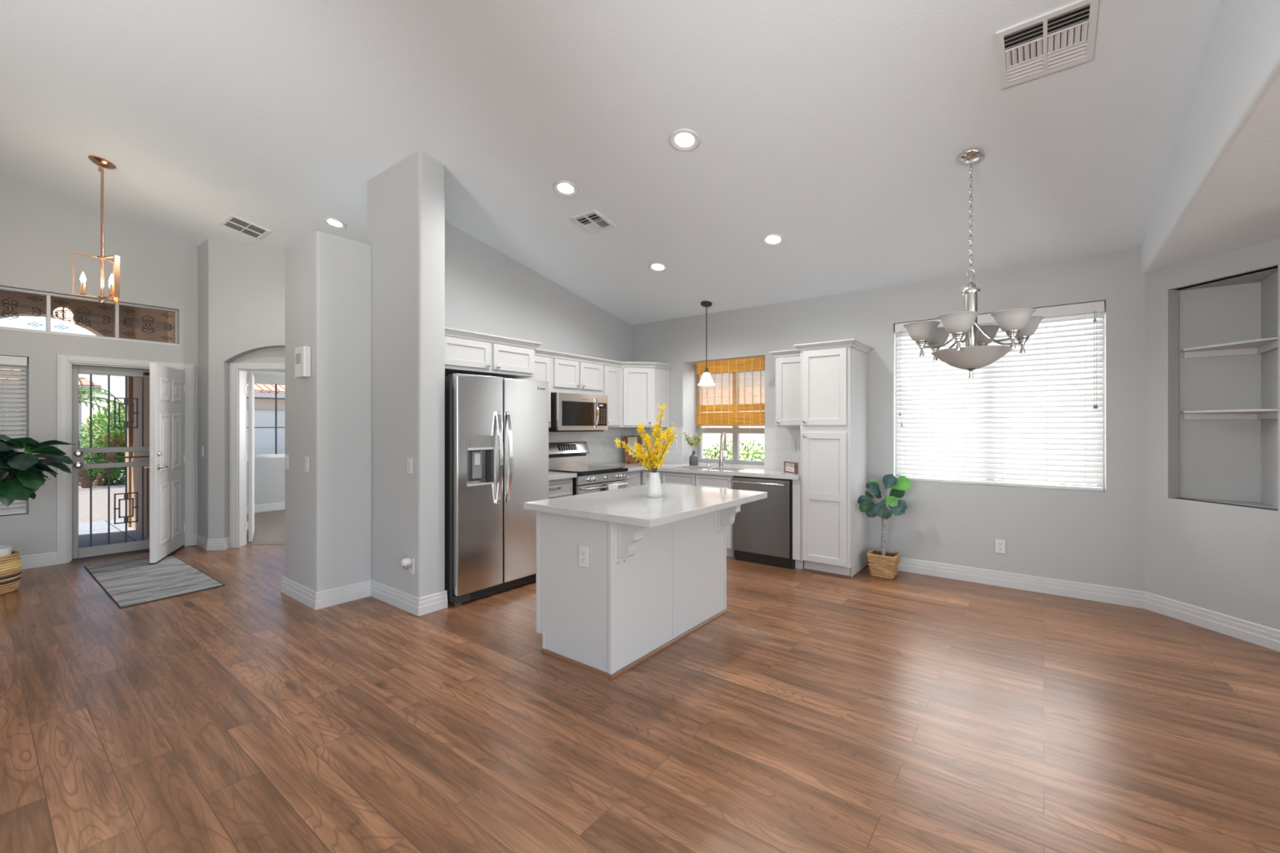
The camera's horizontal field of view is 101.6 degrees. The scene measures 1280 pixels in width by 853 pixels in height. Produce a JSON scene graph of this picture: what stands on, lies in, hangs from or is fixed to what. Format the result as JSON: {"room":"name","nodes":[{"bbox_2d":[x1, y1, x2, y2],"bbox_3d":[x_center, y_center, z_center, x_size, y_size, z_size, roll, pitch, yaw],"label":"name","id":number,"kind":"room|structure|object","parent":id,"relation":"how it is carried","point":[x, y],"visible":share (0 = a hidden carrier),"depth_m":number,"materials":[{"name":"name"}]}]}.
{"room":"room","nodes":[
{"label":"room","id":0,"kind":"room"},
{"bbox_2d":[0,289,133,527],"bbox_3d":[-9.321,-0.380,4.345,0.260,3.720,7.458,0,0,38],"label":"wall","id":1,"kind":"structure","parent":0,"point":[21,298],"depth_m":6.87,"materials":[{"name":"beige paint"}]},
{"bbox_2d":[0,174,197,555],"bbox_3d":[-7.023,-0.545,3.629,0.150,3.810,6.140,0,0,38],"label":"wall","id":2,"kind":"structure","parent":0,"point":[40,230],"depth_m":5.18,"materials":[{"name":"grey paint"}]},
{"bbox_2d":[8,357,27,515],"bbox_3d":[-6.226,0.085,4.718,0.058,1.510,0.897,0,0,38],"label":"window","id":3,"kind":"structure","parent":2,"relation":"in","point":[26,375],"depth_m":5.05,"materials":[{"name":"grey"}]},
{"bbox_2d":[0,355,26,515],"bbox_3d":[-6.168,0.083,4.673,0.065,1.496,0.877,0,0,38],"label":"window blind","id":4,"kind":"object","parent":3,"relation":"attached to","point":[11,362],"visible":0.68,"depth_m":4.95,"materials":[{"name":"grey"}]},
{"bbox_2d":[20,551,57,569],"bbox_3d":[-7.291,1.297,3.147,0.017,0.126,5.048,0,0,38],"label":"baseboard","id":5,"kind":"structure","parent":2,"relation":"attached to","point":[33,561],"depth_m":5.05,"materials":[{"name":"grey"}]},
{"bbox_2d":[0,286,177,344],"bbox_3d":[-6.001,-1.120,4.974,0.050,0.400,2.418,0,0,38],"label":"window","id":6,"kind":"structure","parent":2,"relation":"in","point":[48,295],"depth_m":5.36,"materials":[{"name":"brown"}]},
{"bbox_2d":[0,327,179,346],"bbox_3d":[-5.953,-0.916,4.937,0.066,0.016,2.418,0,0,38],"label":"trim","id":7,"kind":"structure","parent":2,"relation":"attached to","point":[2,328],"depth_m":5.30,"materials":[{"name":"grey"}]},
{"bbox_2d":[71,548,149,562],"bbox_3d":[-5.495,1.364,5.611,0.160,0.032,0.885,0,0,38],"label":"trim","id":8,"kind":"structure","parent":2,"relation":"attached to","point":[142,550],"depth_m":5.45,"materials":[{"name":"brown metal"}]},
{"bbox_2d":[71,365,149,559],"bbox_3d":[-5.476,0.363,5.596,0.128,1.966,0.845,0,0,38],"label":"door","id":9,"kind":"structure","parent":2,"relation":"in","point":[77,454],"depth_m":5.48,"materials":[{"name":"grey"}]},
{"bbox_2d":[57,354,194,564],"bbox_3d":[-5.481,0.324,5.600,0.172,2.072,1.049,0,0,38],"label":"trim","id":10,"kind":"structure","parent":2,"relation":"attached to","point":[64,362],"depth_m":5.22,"materials":[{"name":"grey"}]},
{"bbox_2d":[144,362,184,564],"bbox_3d":[-4.980,0.361,5.512,0.165,1.973,0.907,0,0,-27],"label":"door","id":11,"kind":"structure","parent":2,"relation":"in","point":[166,387],"depth_m":5.36,"materials":[{"name":"white"}]},
{"bbox_2d":[78,519,149,547],"bbox_3d":[-8.061,1.429,4.910,3.040,0.098,4.895,0,0,38],"label":"floor","id":12,"kind":"structure","parent":0,"point":[100,528],"depth_m":6.68,"materials":[{"name":"concrete"}]},
{"bbox_2d":[131,306,173,537],"bbox_3d":[-6.148,-0.380,6.558,2.048,3.720,0.073,0,0,38],"label":"wall","id":13,"kind":"structure","parent":0,"point":[136,472],"depth_m":6.73,"materials":[{"name":"beige paint"}]},
{"bbox_2d":[197,238,208,538],"bbox_3d":[-4.894,-0.362,5.920,0.408,3.444,0.110,0,0,38],"label":"wall","id":14,"kind":"structure","parent":0,"point":[202,249],"depth_m":5.87,"materials":[{"name":"grey paint"}]},
{"bbox_2d":[194,533,230,551],"bbox_3d":[-4.845,1.297,5.838,0.585,0.126,0.179,0,0,16],"label":"baseboard","id":15,"kind":"structure","parent":14,"relation":"attached to","point":[202,542],"depth_m":5.74,"materials":[{"name":"grey"}]},
{"bbox_2d":[208,238,284,538],"bbox_3d":[-3.459,-0.362,5.947,2.600,3.444,0.100,0,0,-7],"label":"wall","id":16,"kind":"structure","parent":0,"point":[246,282],"depth_m":5.76,"materials":[{"name":"grey paint"}]},
{"bbox_2d":[231,346,284,363],"bbox_3d":[-3.474,-0.290,6.067,2.600,3.300,0.138,0,0,-7],"label":"wall","id":17,"kind":"structure","parent":0,"point":[277,354],"depth_m":5.90,"materials":[{"name":"grey paint"}]},
{"bbox_2d":[244,372,254,541],"bbox_3d":[-4.718,0.352,6.333,0.065,1.955,0.840,0,0,-33],"label":"door","id":18,"kind":"structure","parent":17,"relation":"in","point":[250,389],"depth_m":6.04,"materials":[{"name":"white"}]},
{"bbox_2d":[229,362,284,547],"bbox_3d":[-4.019,0.323,5.987,1.184,2.075,0.162,0,0,-8],"label":"trim","id":19,"kind":"structure","parent":17,"relation":"attached to","point":[237,371],"depth_m":5.86,"materials":[{"name":"grey"}]},
{"bbox_2d":[246,371,284,505],"bbox_3d":[-5.651,0.110,8.865,0.150,2.500,4.100,0,0,38],"label":"wall","id":20,"kind":"structure","parent":0,"point":[269,472],"depth_m":8.36,"materials":[{"name":"grey paint"}]},
{"bbox_2d":[246,383,284,457],"bbox_3d":[-5.790,-0.195,8.733,0.050,1.390,1.480,0,0,38],"label":"window","id":21,"kind":"structure","parent":20,"relation":"in","point":[276,455],"depth_m":8.52,"materials":[{"name":"grey"}]},
{"bbox_2d":[246,502,284,513],"bbox_3d":[-5.600,1.297,8.794,0.017,0.126,3.950,0,0,38],"label":"baseboard","id":22,"kind":"structure","parent":20,"relation":"attached to","point":[273,506],"depth_m":8.35,"materials":[{"name":"grey"}]},
{"bbox_2d":[246,371,284,384],"bbox_3d":[-5.728,-0.562,8.685,0.068,0.645,1.460,0,0,38],"label":"shade","id":23,"kind":"object","parent":20,"relation":"attached to","point":[262,377],"visible":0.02,"depth_m":8.36,"materials":[{"name":"grey"}]},
{"bbox_2d":[367,150,444,597],"bbox_3d":[-1.842,-0.326,4.090,0.800,3.372,0.212,0,0,38],"label":"wall","id":24,"kind":"structure","parent":0,"point":[406,201],"depth_m":3.89,"materials":[{"name":"grey paint"}]},
{"bbox_2d":[280,576,447,616],"bbox_3d":[-2.080,1.297,4.256,1.414,0.126,1.017,0,0,38],"label":"baseboard","id":25,"kind":"structure","parent":24,"relation":"attached to","point":[412,604],"depth_m":3.97,"materials":[{"name":"grey"}]},
{"bbox_2d":[284,222,631,591],"bbox_3d":[-1.504,-0.307,5.591,0.655,3.334,3.800,0,0,38],"label":"wall","id":26,"kind":"structure","parent":0,"point":[328,277],"depth_m":4.14,"materials":[{"name":"grey paint"}]},
{"bbox_2d":[294,346,311,377],"bbox_3d":[-2.576,-0.490,3.983,0.180,0.230,0.052,0,0,38],"label":"door chime","id":27,"kind":"object","parent":26,"relation":"attached to","point":[302,354],"visible":1,"depth_m":3.94,"materials":[{"name":"grey"}]},
{"bbox_2d":[444,327,542,378],"bbox_3d":[-1.476,-0.612,4.598,0.666,0.313,1.032,0,0,38],"label":"upper cabinet","id":28,"kind":"object","parent":26,"relation":"attached to","point":[466,352],"visible":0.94,"depth_m":4.38,"materials":[{"name":"grey"}]},
{"bbox_2d":[518,348,554,427],"bbox_3d":[-1.163,-0.379,5.248,0.366,0.778,0.470,0,0,38],"label":"upper cabinet","id":29,"kind":"object","parent":26,"relation":"attached to","point":[542,357],"visible":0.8,"depth_m":5.26,"materials":[{"name":"grey"}]},
{"bbox_2d":[551,351,605,395],"bbox_3d":[-0.776,-0.560,5.748,0.366,0.416,0.792,0,0,38],"label":"upper cabinet","id":30,"kind":"object","parent":26,"relation":"attached to","point":[571,373],"visible":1,"depth_m":5.62,"materials":[{"name":"grey"}]},
{"bbox_2d":[548,392,608,431],"bbox_3d":[-0.740,-0.146,5.713,0.445,0.404,0.765,0,0,38],"label":"microwave","id":31,"kind":"object","parent":30,"relation":"attached to","point":[570,412],"visible":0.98,"depth_m":5.54,"materials":[{"name":"silver metal"}]},
{"bbox_2d":[602,359,622,427],"bbox_3d":[-0.435,-0.379,6.189,0.366,0.778,0.318,0,0,38],"label":"upper cabinet","id":32,"kind":"object","parent":26,"relation":"attached to","point":[611,368],"visible":0.49,"depth_m":6.11,"materials":[{"name":"grey"}]},
{"bbox_2d":[620,361,672,427],"bbox_3d":[-0.047,-0.379,6.454,0.656,0.778,0.643,0,0,38],"label":"upper cabinet","id":33,"kind":"object","parent":26,"relation":"attached to","point":[644,386],"visible":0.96,"depth_m":6.26,"materials":[{"name":"grey"}]},
{"bbox_2d":[0,0,1220,324],"bbox_3d":[-1.203,-1.944,1.469,12.100,1.278,10.350,0,0,38],"label":"ceiling","id":34,"kind":"structure","parent":0,"point":[839,130],"depth_m":3.32,"materials":[{"name":"white paint"}]},
{"bbox_2d":[71,155,119,303],"bbox_3d":[-4.583,-1.655,4.408,0.317,1.220,0.292,0,0,38],"label":"chandelier","id":35,"kind":"object","parent":34,"relation":"hanging from","point":[114,279],"visible":1,"depth_m":4.41,"materials":[{"name":"gold metal"}]},
{"bbox_2d":[218,213,271,239],"bbox_3d":[-4.058,-2.041,5.360,0.400,0.075,0.336,0,0,38],"label":"ceiling vent","id":36,"kind":"object","parent":34,"relation":"in","point":[236,224],"visible":1,"depth_m":5.36,"materials":[{"name":"white"}]},
{"bbox_2d":[323,217,346,228],"bbox_3d":[-2.945,-1.962,5.032,0.195,0.045,0.192,0,0,42],"label":"recessed light","id":37,"kind":"object","parent":34,"relation":"in","point":[332,222],"visible":1,"depth_m":5.03,"materials":[{"name":"white"}]},
{"bbox_2d":[552,180,578,196],"bbox_3d":[-0.573,-1.835,4.025,0.195,0.045,0.192,0,0,42],"label":"recessed light","id":38,"kind":"object","parent":34,"relation":"in","point":[564,189],"visible":1,"depth_m":4.02,"materials":[{"name":"white"}]},
{"bbox_2d":[570,208,615,233],"bbox_3d":[-0.400,-1.747,4.457,0.280,0.062,0.267,0,0,38],"label":"ceiling vent","id":39,"kind":"object","parent":34,"relation":"in","point":[593,221],"visible":1,"depth_m":4.45,"materials":[{"name":"white"}]},
{"bbox_2d":[648,262,667,271],"bbox_3d":[0.176,-1.574,5.156,0.195,0.045,0.192,0,0,42],"label":"recessed light","id":40,"kind":"object","parent":34,"relation":"in","point":[655,266],"visible":1,"depth_m":5.15,"materials":[{"name":"white"}]},
{"bbox_2d":[669,128,699,151],"bbox_3d":[0.287,-1.837,3.347,0.195,0.045,0.192,0,0,42],"label":"recessed light","id":41,"kind":"object","parent":34,"relation":"in","point":[683,141],"visible":1,"depth_m":3.34,"materials":[{"name":"grey"}]},
{"bbox_2d":[697,301,715,386],"bbox_3d":[0.753,-0.938,5.905,0.200,0.939,0.200,0,0,38],"label":"pendant light","id":42,"kind":"object","parent":34,"relation":"hanging from","point":[706,380],"visible":1,"depth_m":5.87,"materials":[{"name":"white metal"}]},
{"bbox_2d":[761,233,785,245],"bbox_3d":[1.125,-1.577,4.405,0.195,0.045,0.192,0,0,42],"label":"recessed light","id":43,"kind":"object","parent":34,"relation":"in","point":[775,239],"visible":1,"depth_m":4.40,"materials":[{"name":"white"}]},
{"bbox_2d":[903,147,1044,378],"bbox_3d":[2.026,-0.984,3.194,0.707,1.376,0.743,0,0,38],"label":"chandelier","id":44,"kind":"object","parent":34,"relation":"hanging from","point":[1019,324],"visible":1,"depth_m":3.12,"materials":[{"name":"silver metal"}]},
{"bbox_2d":[915,340,928,356],"bbox_3d":[1.764,-0.488,3.266,0.067,0.102,0.068,0,0,38],"label":"socket","id":45,"kind":"object","parent":44,"relation":"attached to","point":[922,344],"depth_m":3.25,"materials":[{"name":"silver metal"}]},
{"bbox_2d":[929,344,940,360],"bbox_3d":[1.958,-0.488,3.457,0.067,0.102,0.068,0,0,38],"label":"socket","id":46,"kind":"object","parent":44,"relation":"attached to","point":[935,358],"depth_m":3.44,"materials":[{"name":"silver metal"}]},
{"bbox_2d":[951,332,965,351],"bbox_3d":[1.833,-0.488,3.003,0.067,0.102,0.068,0,0,38],"label":"socket","id":47,"kind":"object","parent":44,"relation":"attached to","point":[957,336],"depth_m":2.99,"materials":[{"name":"silver metal"}]},
{"bbox_2d":[1005,329,1020,348],"bbox_3d":[2.095,-0.488,2.931,0.067,0.102,0.068,0,0,38],"label":"socket","id":48,"kind":"object","parent":44,"relation":"attached to","point":[1012,334],"depth_m":2.92,"materials":[{"name":"silver metal"}]},
{"bbox_2d":[1016,336,1029,353],"bbox_3d":[2.289,-0.488,3.122,0.067,0.102,0.068,0,0,38],"label":"socket","id":49,"kind":"object","parent":44,"relation":"attached to","point":[1021,340],"depth_m":3.11,"materials":[{"name":"silver metal"}]},
{"bbox_2d":[995,0,1098,89],"bbox_3d":[1.898,-1.783,2.443,0.360,0.081,0.365,0,0,38],"label":"ceiling vent","id":50,"kind":"object","parent":34,"relation":"in","point":[1062,37],"visible":1,"depth_m":2.43,"materials":[{"name":"white"}]},
{"bbox_2d":[0,509,1279,852],"bbox_3d":[-1.978,1.418,2.133,13.940,0.124,10.250,0,0,38],"label":"floor","id":51,"kind":"structure","parent":0,"point":[908,712],"depth_m":2.37,"materials":[{"name":"brown wood"}]},
{"bbox_2d":[0,545,22,595],"bbox_3d":[-5.304,1.175,4.240,0.363,0.364,0.363,0,0,-2],"label":"basket planter","id":52,"kind":"object","parent":51,"relation":"on","point":[11,562],"visible":1,"depth_m":4.26,"materials":[{"name":"beige"}]},
{"bbox_2d":[0,434,75,506],"bbox_3d":[-5.273,0.428,4.236,0.866,1.226,0.730,0,0,11],"label":"potted plant","id":53,"kind":"object","parent":52,"relation":"in","point":[21,474],"visible":1,"depth_m":4.26,"materials":[{"name":"plant"}]},
{"bbox_2d":[84,555,225,608],"bbox_3d":[-4.439,1.355,4.722,1.887,0.008,0.663,0,0,37],"label":"entry rug","id":54,"kind":"object","parent":51,"relation":"on","point":[135,582],"visible":1,"depth_m":4.57,"materials":[{"name":"fabric"}]},
{"bbox_2d":[444,373,548,606],"bbox_3d":[-1.385,0.480,4.492,0.870,1.760,0.928,0,0,38],"label":"refrigerator","id":55,"kind":"object","parent":51,"relation":"on","point":[496,428],"visible":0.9,"depth_m":4.15,"materials":[{"name":"grey metal"}]},
{"bbox_2d":[548,477,572,498],"bbox_3d":[-1.042,0.931,5.159,0.666,0.858,0.482,0,0,38],"label":"base cabinet","id":56,"kind":"object","parent":51,"relation":"on","point":[557,488],"visible":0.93,"depth_m":5.03,"materials":[{"name":"grey"}]},
{"bbox_2d":[548,471,577,479],"bbox_3d":[-1.035,0.480,5.148,0.671,0.040,0.494,0,0,38],"label":"countertop","id":57,"kind":"structure","parent":56,"relation":"on","point":[553,475],"depth_m":5.04,"materials":[{"name":"white stone"}]},
{"bbox_2d":[548,441,627,495],"bbox_3d":[-0.621,0.759,5.628,0.727,1.162,0.764,0,0,38],"label":"range","id":58,"kind":"object","parent":51,"relation":"on","point":[566,457],"visible":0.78,"depth_m":5.62,"materials":[{"name":"silver metal"}]},
{"bbox_2d":[548,464,627,475],"bbox_3d":[-0.609,0.468,5.619,0.638,0.044,0.764,0,0,38],"label":"cooktop","id":59,"kind":"object","parent":58,"relation":"in","point":[580,469],"depth_m":5.51,"materials":[{"name":"black glass"}]},
{"bbox_2d":[624,470,640,487],"bbox_3d":[-0.317,0.931,6.096,0.666,0.858,0.337,0,0,38],"label":"base cabinet","id":60,"kind":"object","parent":51,"relation":"on","point":[633,477],"visible":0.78,"depth_m":5.93,"materials":[{"name":"grey"}]},
{"bbox_2d":[536,504,741,679],"bbox_3d":[0.052,0.931,3.469,0.822,0.858,1.308,0,0,38],"label":"kitchen island","id":61,"kind":"object","parent":51,"relation":"on","point":[642,590],"visible":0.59,"depth_m":3.07,"materials":[{"name":"grey"}]},
{"bbox_2d":[578,545,588,568],"bbox_3d":[-0.319,0.735,2.946,0.072,0.116,0.008,0,0,38],"label":"wall outlet","id":62,"kind":"object","parent":61,"relation":"attached to","point":[583,551],"visible":1,"depth_m":2.94,"materials":[{"name":"grey"}]},
{"bbox_2d":[523,483,767,528],"bbox_3d":[0.094,0.480,3.407,0.957,0.040,1.377,0,0,38],"label":"island countertop","id":63,"kind":"structure","parent":61,"relation":"on","point":[631,505],"depth_m":3.13,"materials":[{"name":"white stone"}]},
{"bbox_2d":[645,471,662,497],"bbox_3d":[0.093,0.380,3.424,0.106,0.160,0.106,0,0,38],"label":"vase","id":64,"kind":"object","parent":63,"relation":"on","point":[654,489],"visible":0.98,"depth_m":3.39,"materials":[{"name":"white ceramic"}]},
{"bbox_2d":[614,437,651,472],"bbox_3d":[-0.031,0.256,3.425,0.280,0.379,0.079,0,0,-4],"label":"branch","id":65,"kind":"object","parent":64,"relation":"in","point":[618,443],"visible":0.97,"depth_m":3.42,"materials":[{"name":"yellow"}]},
{"bbox_2d":[633,442,653,471],"bbox_3d":[0.029,0.275,3.443,0.152,0.341,0.086,0,0,9],"label":"branch","id":66,"kind":"object","parent":64,"relation":"in","point":[636,446],"visible":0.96,"depth_m":3.44,"materials":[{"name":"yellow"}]},
{"bbox_2d":[635,422,654,472],"bbox_3d":[0.039,0.207,3.394,0.146,0.477,0.078,0,0,-24],"label":"branch","id":67,"kind":"object","parent":64,"relation":"in","point":[641,428],"visible":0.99,"depth_m":3.39,"materials":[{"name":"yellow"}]},
{"bbox_2d":[650,432,666,472],"bbox_3d":[0.128,0.241,3.379,0.126,0.408,0.085,0,0,38],"label":"branch","id":68,"kind":"object","parent":64,"relation":"in","point":[657,456],"visible":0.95,"depth_m":3.38,"materials":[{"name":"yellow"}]},
{"bbox_2d":[652,403,666,465],"bbox_3d":[0.120,0.145,3.438,0.087,0.599,0.106,0,0,38],"label":"branch","id":69,"kind":"object","parent":64,"relation":"in","point":[662,406],"visible":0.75,"depth_m":3.43,"materials":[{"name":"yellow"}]},
{"bbox_2d":[655,431,677,472],"bbox_3d":[0.167,0.234,3.408,0.170,0.423,0.082,0,0,5],"label":"branch","id":70,"kind":"object","parent":64,"relation":"in","point":[670,437],"visible":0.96,"depth_m":3.41,"materials":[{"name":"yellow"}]},
{"bbox_2d":[641,470,662,484],"bbox_3d":[0.308,0.931,6.196,0.296,0.858,0.616,0,0,38],"label":"base cabinet","id":71,"kind":"object","parent":51,"relation":"on","point":[645,473],"visible":0.14,"depth_m":6.00,"materials":[{"name":"grey"}]},
{"bbox_2d":[662,471,733,557],"bbox_3d":[0.767,0.931,5.822,0.884,0.858,0.646,0,0,38],"label":"base cabinet","id":72,"kind":"object","parent":51,"relation":"on","point":[715,481],"visible":0.09,"depth_m":5.52,"materials":[{"name":"grey"}]},
{"bbox_2d":[591,462,800,479],"bbox_3d":[0.701,0.479,5.904,2.491,0.038,1.282,0,0,38],"label":"countertop","id":73,"kind":"structure","parent":72,"relation":"on","point":[744,470],"depth_m":5.70,"materials":[{"name":"white stone"}]},
{"bbox_2d":[623,435,643,462],"bbox_3d":[-0.082,0.288,6.582,0.250,0.343,0.088,0,0,-27],"label":"board","id":74,"kind":"object","parent":73,"relation":"on","point":[630,440],"visible":0.56,"depth_m":6.57,"materials":[{"name":"brown wood"}]},
{"bbox_2d":[718,431,727,466],"bbox_3d":[0.951,0.256,5.945,0.060,0.408,0.161,0,0,-20],"label":"faucet","id":75,"kind":"object","parent":73,"relation":"on","point":[722,459],"visible":1,"depth_m":5.97,"materials":[{"name":"silver metal"}]},
{"bbox_2d":[783,461,798,473],"bbox_3d":[1.508,0.407,5.212,0.035,0.104,0.235,0,0,-11],"label":"sign","id":76,"kind":"object","parent":73,"relation":"on","point":[789,467],"visible":1,"depth_m":5.19,"materials":[{"name":"brown wood"}]},
{"bbox_2d":[732,475,800,568],"bbox_3d":[1.351,0.932,5.337,0.618,0.856,0.647,0,0,38],"label":"dishwasher","id":77,"kind":"object","parent":51,"relation":"on","point":[762,529],"visible":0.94,"depth_m":5.09,"materials":[{"name":"silver metal"}]},
{"bbox_2d":[792,338,873,578],"bbox_3d":[1.842,0.296,4.989,0.576,2.128,0.646,0,0,38],"label":"pantry cabinet","id":78,"kind":"object","parent":51,"relation":"on","point":[830,529],"visible":0.92,"depth_m":4.77,"materials":[{"name":"grey"}]},
{"bbox_2d":[866,548,900,579],"bbox_3d":[2.222,1.256,4.761,0.256,0.208,0.256,0,0,38],"label":"basket planter","id":79,"kind":"object","parent":51,"relation":"on","point":[879,566],"visible":0.96,"depth_m":4.68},
{"bbox_2d":[857,474,911,556],"bbox_3d":[2.212,0.820,4.734,0.414,0.780,0.247,0,0,38],"label":"fig","id":80,"kind":"object","parent":79,"relation":"in","point":[899,485],"visible":0.98,"depth_m":4.72,"materials":[{"name":"plant"}]},
{"bbox_2d":[689,363,702,462],"bbox_3d":[1.138,-0.145,6.329,1.277,1.490,0.298,0,0,38],"label":"wall","id":81,"kind":"structure","parent":0,"point":[693,376],"depth_m":6.62,"materials":[{"name":"grey paint"}]},
{"bbox_2d":[697,372,764,465],"bbox_3d":[1.174,-0.167,6.377,1.077,1.247,0.058,0,0,38],"label":"window","id":82,"kind":"structure","parent":81,"relation":"in","point":[735,431],"depth_m":6.37,"materials":[{"name":"grey"}]},
{"bbox_2d":[631,247,1261,591],"bbox_3d":[2.107,0.002,5.286,5.740,2.716,0.161,0,0,38],"label":"wall","id":83,"kind":"structure","parent":0,"point":[1094,537],"depth_m":4.28,"materials":[{"name":"grey paint"}]},
{"bbox_2d":[696,356,764,426],"bbox_3d":[1.040,-0.330,6.070,0.883,0.900,0.051,0,0,38],"label":"bamboo shade","id":84,"kind":"object","parent":83,"relation":"attached to","point":[707,415],"visible":0.96,"depth_m":6.04,"materials":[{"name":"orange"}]},
{"bbox_2d":[768,349,800,427],"bbox_3d":[1.595,-0.379,5.364,0.418,0.778,0.356,0,0,38],"label":"upper cabinet","id":85,"kind":"object","parent":83,"relation":"attached to","point":[788,362],"visible":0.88,"depth_m":5.27,"materials":[{"name":"grey"}]},
{"bbox_2d":[895,311,1104,491],"bbox_3d":[3.080,-0.236,4.591,1.511,1.492,0.058,0,0,38],"label":"window","id":86,"kind":"structure","parent":83,"relation":"in","point":[1103,317],"depth_m":4.36,"materials":[{"name":"grey"}]},
{"bbox_2d":[894,300,1104,490],"bbox_3d":[3.031,-0.238,4.528,1.495,1.480,0.079,0,0,38],"label":"window blind","id":87,"kind":"object","parent":86,"relation":"attached to","point":[972,438],"visible":0.96,"depth_m":4.43,"materials":[{"name":"white"}]},
{"bbox_2d":[995,538,1005,553],"bbox_3d":[3.070,1.022,4.445,0.072,0.116,0.008,0,0,38],"label":"wall outlet","id":88,"kind":"object","parent":83,"relation":"attached to","point":[1000,544],"visible":1,"depth_m":4.44,"materials":[{"name":"grey"}]},
{"bbox_2d":[867,557,1279,652],"bbox_3d":[3.218,1.297,4.233,0.445,0.126,2.588,0,0,-40],"label":"baseboard","id":89,"kind":"structure","parent":83,"relation":"attached to","point":[1245,630],"depth_m":4.01,"materials":[{"name":"grey"}]},
{"bbox_2d":[1141,0,1279,274],"bbox_3d":[4.231,-1.915,1.625,3.540,1.550,3.350,0,0,38],"label":"soffit","id":90,"kind":"structure","parent":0,"point":[1219,193],"depth_m":2.38,"materials":[{"name":"white paint"}]},
{"bbox_2d":[1145,238,1279,630],"bbox_3d":[3.884,0.100,3.449,0.090,2.520,0.926,0,0,-7],"label":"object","id":91,"kind":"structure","parent":0,"point":[1222,558],"depth_m":3.61,"materials":[{"name":"grey paint"}]},
{"bbox_2d":[1180,336,1278,358],"bbox_3d":[3.933,-0.524,3.469,0.403,0.062,0.493,0,0,38],"label":"niche shelf","id":92,"kind":"object","parent":91,"relation":"attached to","point":[1259,346],"visible":1,"depth_m":3.57,"materials":[{"name":"grey"}]},
{"bbox_2d":[1180,408,1278,419],"bbox_3d":[3.933,-0.081,3.469,0.403,0.062,0.493,0,0,38],"label":"niche shelf","id":93,"kind":"object","parent":91,"relation":"attached to","point":[1270,413],"visible":1,"depth_m":3.58,"materials":[{"name":"grey"}]},
{"bbox_2d":[1175,266,1278,510],"bbox_3d":[3.870,-0.240,3.506,0.508,1.600,0.513,0,0,38],"label":"wall","id":94,"kind":"structure","parent":0,"point":[1261,275],"depth_m":3.50,"materials":[{"name":"grey paint"}]},
{"bbox_2d":[1261,270,1278,507],"bbox_3d":[3.823,0.100,2.921,0.130,2.520,1.500,0,0,38],"label":"wall","id":95,"kind":"structure","parent":0,"point":[1269,286],"depth_m":3.42,"materials":[{"name":"grey paint"}]},
{"label":"outside","id":96,"kind":"structure","parent":0,"visible":0},
{"bbox_2d":[78,444,124,523],"bbox_3d":[-15.814,1.570,12.244,80.000,0.180,80.000,0,0,38],"label":"ground","id":97,"kind":"structure","parent":96,"point":[100,494],"depth_m":10.17,"materials":[{"name":"concrete"}]},
{"bbox_2d":[0,368,101,447],"bbox_3d":[-27.063,-0.830,16.876,9.440,4.620,12.450,0,0,38],"label":"neighbor house","id":98,"kind":"structure","parent":97,"relation":"on","point":[82,382],"depth_m":18.78,"materials":[{"name":"grey"}]},
{"bbox_2d":[0,386,124,488],"bbox_3d":[-13.744,0.261,12.519,3.248,2.487,2.398,0,0,-33],"label":"palm tree","id":99,"kind":"object","parent":97,"relation":"on","point":[83,478],"visible":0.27,"depth_m":12.57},
{"bbox_2d":[78,445,104,484],"bbox_3d":[-14.066,1.027,13.217,1.158,1.058,0.834,0,0,38],"label":"shrub","id":100,"kind":"object","parent":97,"relation":"on","point":[86,455],"visible":0.13,"depth_m":13.07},
{"bbox_2d":[78,402,124,476],"bbox_3d":[-13.687,0.362,13.842,1.962,2.049,1.662,0,0,38],"label":"tree","id":101,"kind":"object","parent":97,"relation":"on","point":[100,420],"visible":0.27,"depth_m":13.41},
{"bbox_2d":[80,431,124,486],"bbox_3d":[-13.204,0.808,13.243,1.051,1.400,2.109,0,0,38],"label":"palm tree","id":102,"kind":"object","parent":97,"relation":"on","point":[113,444],"visible":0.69,"depth_m":13.04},
{"bbox_2d":[85,452,124,485],"bbox_3d":[-13.591,1.029,13.298,1.105,1.070,0.981,0,0,38],"label":"shrub","id":103,"kind":"object","parent":97,"relation":"on","point":[115,473],"visible":0.41,"depth_m":13.12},
{"bbox_2d":[246,382,284,454],"bbox_3d":[-17.382,-0.915,26.928,12.440,4.790,11.600,0,0,38],"label":"neighbor house","id":104,"kind":"structure","parent":97,"relation":"on","point":[264,409],"depth_m":20.78,"materials":[{"name":"beige"}]},
{"bbox_2d":[702,438,764,465],"bbox_3d":[1.543,0.844,8.106,2.043,1.343,1.338,0,0,38],"label":"shrub","id":105,"kind":"object","parent":97,"relation":"on","point":[748,455],"visible":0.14,"depth_m":8.06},
{"bbox_2d":[702,373,1097,484],"bbox_3d":[4.780,0.370,7.808,22.000,2.220,0.200,0,0,38],"label":"wall","id":106,"kind":"structure","parent":97,"relation":"on","point":[708,439],"depth_m":9.89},
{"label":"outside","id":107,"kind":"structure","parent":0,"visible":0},
{"bbox_3d":[-19.174,1.469,14.846,7.500,0.018,80.000,0,0,38],"label":"street","id":108,"kind":"object","parent":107,"visible":0},
{"bbox_2d":[78,406,124,471],"bbox_3d":[-16.211,0.445,16.630,2.205,2.144,2.563,0,0,38],"label":"shrub","id":109,"kind":"object","parent":108,"relation":"on","point":[94,420],"visible":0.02,"depth_m":15.88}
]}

